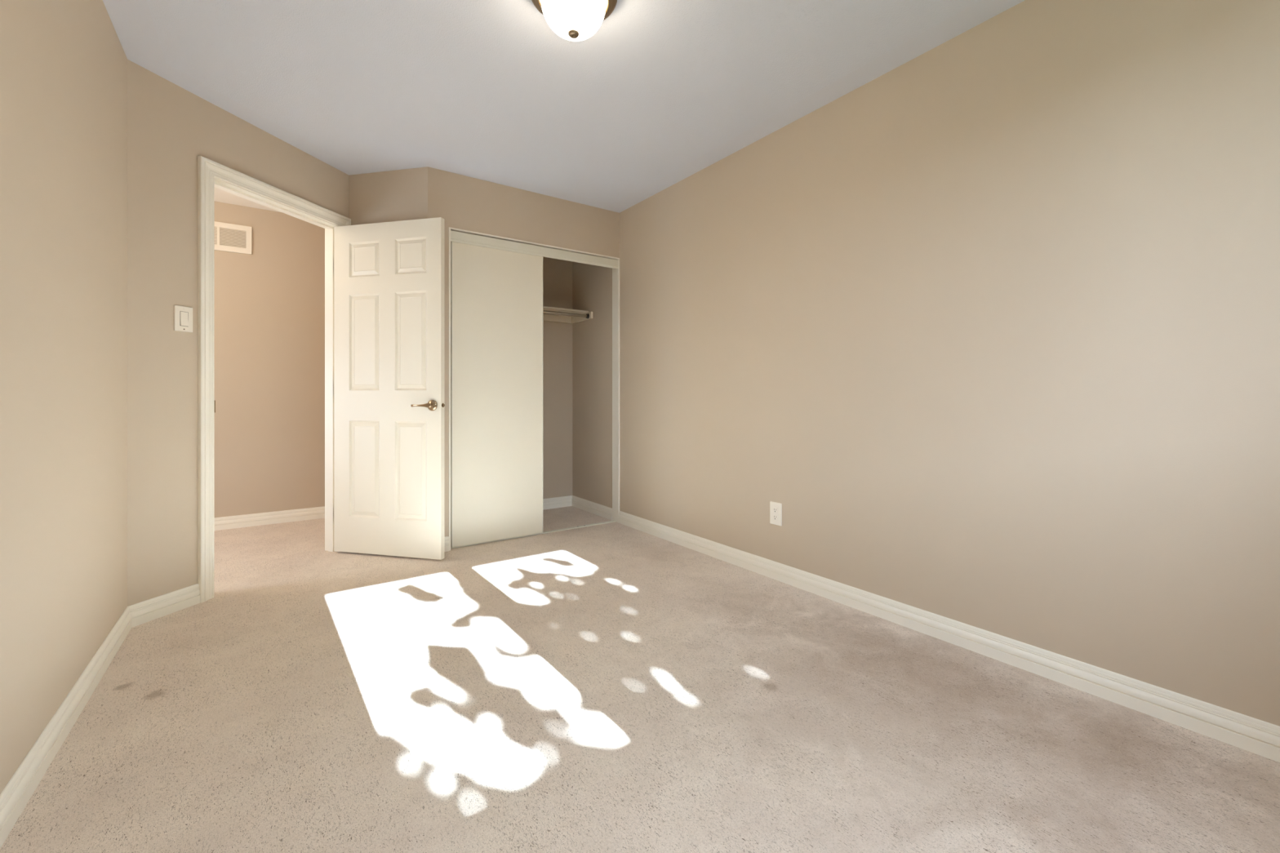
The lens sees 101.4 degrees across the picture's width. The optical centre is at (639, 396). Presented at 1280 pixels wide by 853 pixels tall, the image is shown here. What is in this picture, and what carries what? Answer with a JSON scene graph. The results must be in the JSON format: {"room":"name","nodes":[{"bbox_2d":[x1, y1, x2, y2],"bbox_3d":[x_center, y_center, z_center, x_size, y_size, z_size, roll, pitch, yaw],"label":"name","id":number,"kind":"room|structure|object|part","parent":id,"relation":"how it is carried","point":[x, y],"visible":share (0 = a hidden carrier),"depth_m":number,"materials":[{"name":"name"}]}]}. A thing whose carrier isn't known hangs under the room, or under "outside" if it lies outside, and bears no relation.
{"room":"empty bedroom","nodes":[
{"label":"empty bedroom","id":0,"kind":"room"},
{"bbox_2d":[0,0,127,794],"bbox_3d":[-1.254,-0.225,0.825,0.110,2.419,3.516,0,0,-35],"label":"wall","id":1,"kind":"structure","parent":0,"point":[64,63],"depth_m":1.50,"materials":[{"name":"beige paint"}]},
{"bbox_2d":[0,606,131,848],"bbox_3d":[-1.212,0.939,0.873,0.014,0.092,3.326,0,0,-35],"label":"baseboard","id":2,"kind":"structure","parent":1,"relation":"attached to","point":[20,788],"depth_m":1.44,"materials":[{"name":"white paint"}]},
{"bbox_2d":[127,59,348,606],"bbox_3d":[-2.079,-0.225,2.849,0.110,2.419,1.255,0,0,14],"label":"wall","id":3,"kind":"structure","parent":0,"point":[169,126],"depth_m":2.38,"materials":[{"name":"beige paint"}]},
{"bbox_2d":[128,583,199,627],"bbox_3d":[-2.137,0.939,2.363,0.014,0.092,0.283,0,0,14],"label":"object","id":4,"kind":"structure","parent":3,"relation":"attached to","point":[152,609],"depth_m":2.35,"materials":[{"name":"white paint"}]},
{"bbox_2d":[173,305,192,332],"bbox_3d":[-2.120,-0.360,2.436,0.011,0.118,0.078,0,0,14],"label":"light switch","id":5,"kind":"object","parent":3,"relation":"attached to","point":[183,315],"visible":1,"depth_m":2.43,"materials":[{"name":"white plastic"}]},
{"bbox_2d":[214,201,324,517],"bbox_3d":[-3.538,-0.225,3.628,2.710,2.419,0.110,0,0,-35],"label":"wall","id":6,"kind":"structure","parent":0,"point":[269,302],"depth_m":4.05,"materials":[{"name":"beige paint"}]},
{"bbox_2d":[214,221,251,254],"bbox_3d":[-3.105,-1.180,3.860,0.395,0.208,0.011,0,0,-35],"label":"air vent","id":7,"kind":"object","parent":6,"relation":"in","point":[231,237],"visible":0.66,"depth_m":3.91,"materials":[{"name":"white plastic"}]},
{"bbox_2d":[214,506,324,530],"bbox_3d":[-3.478,0.939,3.594,2.470,0.092,0.014,0,0,-35],"label":"baseboard","id":8,"kind":"structure","parent":6,"relation":"attached to","point":[309,513],"depth_m":4.03,"materials":[{"name":"white paint"}]},
{"bbox_2d":[197,155,351,603],"bbox_3d":[-2.042,-0.081,2.958,0.134,2.132,0.921,0,0,14],"label":"door frame","id":9,"kind":"structure","parent":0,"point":[211,174],"depth_m":2.56,"materials":[{"name":"white paint"}]},
{"bbox_3d":[-2.101,0.050,2.576,0.032,0.060,0.003,0,0,14],"label":"strike plate","id":10,"kind":"part","parent":9,"relation":"part of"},
{"bbox_2d":[348,166,427,225],"bbox_3d":[-1.593,-0.225,3.387,0.576,2.419,0.110,0,0,13],"label":"wall","id":11,"kind":"structure","parent":0,"point":[397,195],"depth_m":3.33,"materials":[{"name":"beige paint"}]},
{"bbox_2d":[333,217,444,559],"bbox_3d":[-1.548,-0.046,3.221,0.780,2.038,0.135,0,0,13],"label":"door","id":12,"kind":"structure","parent":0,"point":[389,277],"depth_m":3.20,"materials":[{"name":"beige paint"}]},
{"bbox_3d":[-1.298,0.053,3.103,0.138,0.029,0.022,0,0,13],"label":"lever","id":13,"kind":"part","parent":12,"relation":"part of","materials":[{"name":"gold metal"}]},
{"bbox_3d":[-1.241,0.053,3.114,0.067,0.067,0.030,0,0,13],"label":"handle","id":14,"kind":"part","parent":12,"relation":"part of","materials":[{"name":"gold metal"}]},
{"bbox_2d":[427,166,619,537],"bbox_3d":[-0.768,-0.225,3.719,1.425,2.419,0.090,0,0,-35],"label":"wall","id":15,"kind":"structure","parent":0,"point":[464,202],"depth_m":3.56,"materials":[{"name":"beige paint"}]},
{"bbox_2d":[444,536,448,551],"bbox_3d":[-1.271,0.939,3.299,0.132,0.092,0.014,0,0,-35],"label":"baseboard","id":16,"kind":"structure","parent":15,"relation":"attached to","point":[446,538],"depth_m":3.33,"materials":[{"name":"white paint"}]},
{"bbox_2d":[450,241,542,547],"bbox_3d":[-0.955,-0.019,3.557,0.636,1.984,0.020,0,0,-35],"label":"door","id":17,"kind":"structure","parent":15,"relation":"in","point":[496,295],"depth_m":3.54,"materials":[{"name":"beige laminate"}]},
{"bbox_2d":[450,520,616,548],"bbox_3d":[-0.716,0.981,3.757,1.273,0.009,0.032,0,0,-35],"label":"trim","id":18,"kind":"structure","parent":15,"relation":"attached to","point":[613,521],"depth_m":3.81,"materials":[{"name":"beige metal"}]},
{"bbox_2d":[448,226,619,551],"bbox_3d":[-0.715,-0.047,3.753,1.297,2.064,0.092,0,0,-35],"label":"trim","id":19,"kind":"structure","parent":15,"relation":"attached to","point":[615,273],"depth_m":4.10,"materials":[{"name":"white paint"}]},
{"bbox_2d":[450,230,617,269],"bbox_3d":[-0.693,-1.028,3.724,1.273,0.068,0.008,0,0,-35],"label":"trim","id":20,"kind":"structure","parent":15,"relation":"attached to","point":[456,237],"depth_m":3.67,"materials":[{"name":"beige wood"}]},
{"bbox_2d":[542,256,572,498],"bbox_3d":[-1.254,-0.225,4.338,1.502,2.419,0.110,0,0,-35],"label":"wall","id":21,"kind":"structure","parent":0,"point":[557,273],"depth_m":4.63,"materials":[{"name":"beige paint"}]},
{"bbox_2d":[542,495,572,510],"bbox_3d":[-1.173,0.939,4.319,1.392,0.092,0.014,0,0,-35],"label":"baseboard","id":22,"kind":"structure","parent":21,"relation":"attached to","point":[562,501],"depth_m":4.63,"materials":[{"name":"white paint"}]},
{"bbox_2d":[542,306,592,323],"bbox_3d":[-1.070,-0.694,4.175,1.389,0.074,0.367,0,0,-35],"label":"closet shelf","id":23,"kind":"object","parent":21,"relation":"attached to","point":[546,317],"visible":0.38,"depth_m":4.55,"materials":[{"name":"beige paint"}]},
{"bbox_2d":[102,0,1024,213],"bbox_3d":[-1.295,-1.473,1.962,4.550,0.080,5.440,0,0,-35],"label":"ceiling","id":24,"kind":"structure","parent":0,"point":[663,91],"depth_m":2.33,"materials":[{"name":"grey paint"}]},
{"bbox_2d":[531,0,617,40],"bbox_3d":[-0.232,-1.342,1.828,0.306,0.182,0.306,0,0,-35],"label":"ceiling light","id":25,"kind":"object","parent":24,"relation":"attached to","point":[571,20],"visible":1,"depth_m":1.79,"materials":[{"name":"white glass"}]},
{"bbox_2d":[542,310,589,318],"bbox_3d":[-0.991,-0.680,4.063,1.350,0.042,0.042,0,0,-35],"label":"closet rod","id":26,"kind":"object","parent":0,"point":[587,316],"visible":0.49,"depth_m":4.33,"materials":[{"name":"silver metal"}]},
{"bbox_2d":[0,506,1279,852],"bbox_3d":[-1.295,1.010,1.962,4.550,0.050,5.440,0,0,-35],"label":"floor","id":27,"kind":"structure","parent":0,"point":[611,687],"depth_m":1.54,"materials":[{"name":"beige carpet"}]},
{"bbox_2d":[572,0,1279,726],"bbox_3d":[0.724,-0.225,2.937,0.110,2.419,4.681,0,0,-35],"label":"wall","id":28,"kind":"structure","parent":0,"point":[992,323],"depth_m":1.95,"materials":[{"name":"beige paint"}]},
{"bbox_2d":[572,495,612,520],"bbox_3d":[-0.416,0.939,4.443,0.014,0.092,0.686,0,0,-35],"label":"baseboard","id":29,"kind":"structure","parent":28,"relation":"attached to","point":[593,508],"depth_m":4.41,"materials":[{"name":"white paint"}]},
{"bbox_2d":[769,501,782,526],"bbox_3d":[0.731,0.632,2.824,0.009,0.121,0.078,0,0,-35],"label":"wall outlet","id":30,"kind":"object","parent":28,"relation":"attached to","point":[775,508],"visible":1,"depth_m":2.82,"materials":[{"name":"white plastic"}]},
{"bbox_2d":[773,514,777,520],"bbox_3d":[0.728,0.652,2.822,0.003,0.029,0.033,0,0,-35],"label":"receptacle","id":31,"kind":"object","parent":30,"relation":"attached to","point":[775,516],"depth_m":2.82,"materials":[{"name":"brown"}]},
{"bbox_2d":[773,506,777,513],"bbox_3d":[0.728,0.613,2.822,0.003,0.029,0.033,0,0,-35],"label":"receptacle","id":32,"kind":"object","parent":30,"relation":"attached to","point":[775,508],"depth_m":2.82,"materials":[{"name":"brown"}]},
{"bbox_2d":[617,511,1279,762],"bbox_3d":[0.898,0.939,2.583,0.014,0.092,3.681,0,0,-35],"label":"baseboard","id":33,"kind":"structure","parent":28,"relation":"attached to","point":[1259,737],"depth_m":1.88,"materials":[{"name":"white paint"}]}
]}

